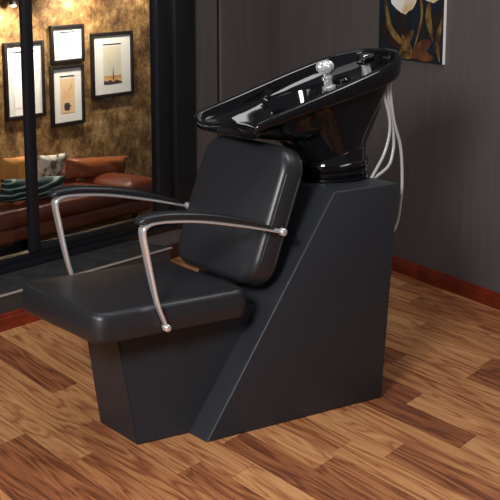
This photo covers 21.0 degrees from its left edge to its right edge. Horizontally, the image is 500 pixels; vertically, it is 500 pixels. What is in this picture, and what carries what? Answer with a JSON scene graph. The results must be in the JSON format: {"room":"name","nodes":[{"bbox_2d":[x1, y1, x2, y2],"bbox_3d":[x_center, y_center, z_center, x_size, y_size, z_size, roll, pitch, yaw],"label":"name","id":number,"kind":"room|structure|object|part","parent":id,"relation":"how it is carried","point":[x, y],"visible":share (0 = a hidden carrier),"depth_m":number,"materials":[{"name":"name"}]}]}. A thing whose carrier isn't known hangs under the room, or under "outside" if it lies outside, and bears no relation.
{"room":"salon","nodes":[
{"label":"salon","id":0,"kind":"room"},
{"bbox_2d":[0,203,152,256],"bbox_3d":[-1.150,0.165,8.649,3.040,0.050,10.100,9,16,35],"label":"floor","id":1,"kind":"structure","parent":0,"point":[20,246],"depth_m":9.78,"materials":[{"name":"brown wood"}]},
{"bbox_2d":[0,165,151,245],"bbox_3d":[-1.788,-0.258,9.530,0.820,0.380,2.700,9,16,35],"label":"sofa","id":2,"kind":"object","parent":1,"relation":"on","point":[75,212],"visible":0.42,"depth_m":9.72,"materials":[{"name":"brown leather"}]},
{"bbox_2d":[0,156,24,186],"bbox_3d":[-1.684,-0.532,9.624,0.153,0.306,0.346,9,15,33],"label":"pillow","id":3,"kind":"object","parent":2,"relation":"on","point":[10,168],"visible":0.44,"depth_m":9.52,"materials":[{"name":"orange fabric"}]},
{"bbox_2d":[0,202,26,231],"bbox_3d":[-1.974,-0.197,9.087,0.560,0.150,0.960,9,16,35],"label":"seat cushion","id":4,"kind":"object","parent":2,"relation":"on","point":[13,217],"depth_m":9.17,"materials":[{"name":"brown leather"}]},
{"bbox_2d":[0,175,66,201],"bbox_3d":[-1.525,-0.430,9.458,0.146,0.223,0.671,9,16,34],"label":"pillow","id":5,"kind":"object","parent":2,"relation":"on","point":[10,189],"visible":0.65,"depth_m":9.31,"materials":[{"name":"green fabric"}]},
{"bbox_2d":[37,152,66,176],"bbox_3d":[-1.488,-0.587,9.952,0.131,0.277,0.333,9,15,33],"label":"pillow","id":6,"kind":"object","parent":2,"relation":"on","point":[48,165],"visible":0.61,"depth_m":9.89,"materials":[{"name":"fabric"}]},
{"bbox_2d":[2,182,125,221],"bbox_3d":[-1.409,-0.367,9.851,0.560,0.140,0.950,9,16,35],"label":"seat cushion","id":7,"kind":"object","parent":2,"relation":"on","point":[71,208],"depth_m":9.70,"materials":[{"name":"brown leather"}]},
{"bbox_2d":[64,155,128,178],"bbox_3d":[-1.190,-0.640,10.420,0.151,0.228,0.751,9,16,34],"label":"pillow","id":8,"kind":"object","parent":2,"relation":"on","point":[74,167],"visible":0.92,"depth_m":10.31,"materials":[{"name":"brown leather"}]},
{"bbox_3d":[-1.089,-0.510,10.430,0.780,0.170,0.370,9,16,35],"label":"armrest","id":9,"kind":"part","parent":2,"relation":"part of","materials":[{"name":"brown leather"}]},
{"bbox_2d":[0,0,278,176],"bbox_3d":[-2.423,-1.527,9.205,0.100,3.040,10.100,9,16,35],"label":"wall","id":10,"kind":"structure","parent":0,"point":[116,125],"depth_m":10.83,"materials":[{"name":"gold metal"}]},
{"bbox_2d":[3,0,16,6],"bbox_3d":[-1.759,-1.822,9.885,0.127,0.079,0.060,9,16,35],"label":"wall spotlight","id":11,"kind":"object","parent":10,"relation":"attached to","point":[12,3],"visible":1,"depth_m":9.85,"materials":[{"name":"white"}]},
{"bbox_2d":[2,40,45,120],"bbox_3d":[-1.699,-1.280,10.174,0.030,0.575,0.410,9,16,35],"label":"framed picture","id":12,"kind":"object","parent":10,"relation":"attached to","point":[11,53],"visible":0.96,"depth_m":10.12,"materials":[{"name":"black"}]},
{"bbox_2d":[13,50,36,108],"bbox_3d":[-1.697,-1.284,10.171,0.001,0.424,0.230,9,16,35],"label":"print","id":13,"kind":"object","parent":12,"relation":"attached to","point":[17,80],"depth_m":10.12,"materials":[{"name":"white paper"}]},
{"bbox_2d":[49,24,84,63],"bbox_3d":[-1.421,-1.603,10.495,0.030,0.292,0.370,9,16,35],"label":"framed picture","id":14,"kind":"object","parent":10,"relation":"attached to","point":[66,42],"visible":1,"depth_m":10.49,"materials":[{"name":"black"}]},
{"bbox_2d":[60,31,74,55],"bbox_3d":[-1.419,-1.606,10.492,0.001,0.183,0.163,9,16,35],"label":"print","id":15,"kind":"object","parent":14,"relation":"attached to","point":[67,41],"depth_m":10.49},
{"bbox_2d":[49,63,85,126],"bbox_3d":[-1.430,-1.213,10.572,0.030,0.468,0.370,9,16,35],"label":"framed picture","id":16,"kind":"object","parent":10,"relation":"attached to","point":[66,82],"visible":1,"depth_m":10.56,"materials":[{"name":"black"}]},
{"bbox_2d":[60,75,74,113],"bbox_3d":[-1.427,-1.219,10.569,0.001,0.293,0.163,9,16,35],"label":"print","id":17,"kind":"object","parent":16,"relation":"attached to","point":[67,82],"depth_m":10.57,"materials":[{"name":"brown paper"}]},
{"bbox_2d":[89,30,133,98],"bbox_3d":[-1.117,-1.506,10.949,0.030,0.520,0.498,9,16,35],"label":"framed picture","id":18,"kind":"object","parent":10,"relation":"attached to","point":[111,53],"visible":1,"depth_m":10.94,"materials":[{"name":"black"}]},
{"bbox_2d":[103,43,121,84],"bbox_3d":[-1.115,-1.511,10.946,0.002,0.324,0.219,9,16,35],"label":"print","id":19,"kind":"object","parent":18,"relation":"attached to","point":[112,67],"depth_m":10.95},
{"bbox_2d":[132,227,181,245],"bbox_3d":[-1.577,-0.649,5.053,0.160,3.300,4.210,9,16,35],"label":"door surround","id":20,"kind":"object","parent":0,"point":[168,237],"depth_m":6.70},
{"bbox_2d":[0,0,195,274],"bbox_3d":[-1.380,-0.820,5.242,0.140,2.051,3.602,9,16,35],"label":"window frame","id":21,"kind":"structure","parent":20,"relation":"attached to","point":[172,22],"depth_m":6.51,"materials":[{"name":"black metal"}]},
{"bbox_3d":[-0.705,-0.088,6.322,0.041,0.029,0.835,9,16,35],"label":"rail","id":22,"kind":"part","parent":21,"relation":"part of","materials":[{"name":"black metal"}]},
{"bbox_2d":[195,0,278,177],"bbox_3d":[-0.130,-1.379,6.942,0.160,2.720,0.751,9,16,35],"label":"wall","id":23,"kind":"structure","parent":0,"point":[236,41],"depth_m":6.93,"materials":[{"name":"grey paper"}]},
{"bbox_2d":[167,242,179,258],"bbox_3d":[-0.203,-0.050,6.988,0.016,0.070,1.243,9,16,35],"label":"baseboard","id":24,"kind":"structure","parent":23,"relation":"attached to","point":[174,251],"depth_m":6.74,"materials":[{"name":"brown wood"}]},
{"bbox_2d":[0,257,499,499],"bbox_3d":[-0.100,0.819,3.351,6.600,0.002,8.568,0,13,0],"label":"floor","id":25,"kind":"structure","parent":0,"point":[432,432],"depth_m":4.31,"materials":[{"name":"brown wood"}]},
{"bbox_2d":[0,240,171,313],"bbox_3d":[-1.556,0.375,4.951,0.265,0.150,3.704,9,16,35],"label":"step","id":26,"kind":"structure","parent":25,"relation":"on","point":[127,253],"depth_m":5.98,"materials":[{"name":"grey stone"}]},
{"bbox_2d":[0,263,173,331],"bbox_3d":[-1.444,0.430,4.888,0.016,0.070,3.716,9,16,35],"label":"baseboard","id":27,"kind":"structure","parent":26,"relation":"attached to","point":[12,319],"depth_m":5.53,"materials":[{"name":"red wood"}]},
{"bbox_2d":[22,48,403,444],"bbox_3d":[-0.059,-0.044,4.474,1.335,1.180,0.590,-9,16,-35],"label":"chair","id":28,"kind":"object","parent":25,"relation":"on","point":[283,315],"visible":1,"depth_m":4.39,"materials":[{"name":"black leather"}]},
{"bbox_3d":[-0.371,0.155,4.285,0.561,0.104,0.506,-9,16,-35],"label":"seat","id":29,"kind":"part","parent":28,"relation":"part of","materials":[{"name":"black leather"}]},
{"bbox_3d":[-0.038,-0.137,4.468,0.232,0.450,0.466,-9,16,-35],"label":"backrest","id":30,"kind":"part","parent":28,"relation":"part of","materials":[{"name":"black leather"}]},
{"bbox_2d":[195,48,400,162],"bbox_3d":[0.196,-0.478,4.565,0.702,0.375,0.381,-9,16,-35],"label":"basin","id":31,"kind":"object","parent":28,"relation":"in","point":[324,110],"depth_m":4.54,"materials":[{"name":"black ceramic"}]},
{"bbox_2d":[316,60,335,90],"bbox_3d":[0.257,-0.592,4.571,0.071,0.105,0.067,0,13,0],"label":"tap","id":32,"kind":"object","parent":28,"relation":"on","point":[324,67],"depth_m":4.56,"materials":[{"name":"white metal"}]},
{"bbox_3d":[0.400,-0.630,4.646,0.044,0.056,0.036,-9,16,-35],"label":"shower stem","id":33,"kind":"part","parent":28,"relation":"part of","materials":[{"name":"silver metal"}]},
{"bbox_2d":[278,0,499,292],"bbox_3d":[1.295,-0.990,5.243,0.121,2.720,4.600,-7,15,-27],"label":"wall","id":34,"kind":"structure","parent":0,"point":[447,116],"depth_m":6.08,"materials":[{"name":"grey paint"}]},
{"bbox_2d":[379,0,446,64],"bbox_3d":[0.735,-1.309,6.090,0.017,0.900,0.510,-7,15,-28],"label":"flower painting","id":35,"kind":"object","parent":34,"relation":"attached to","point":[415,29],"visible":0.99,"depth_m":6.12,"materials":[{"name":"paint"}]},
{"bbox_2d":[391,255,499,309],"bbox_3d":[1.235,0.289,5.503,0.020,0.070,4.600,-7,15,-28],"label":"baseboard","id":36,"kind":"structure","parent":34,"relation":"attached to","point":[474,292],"depth_m":6.11,"materials":[{"name":"red wood"}]}
]}

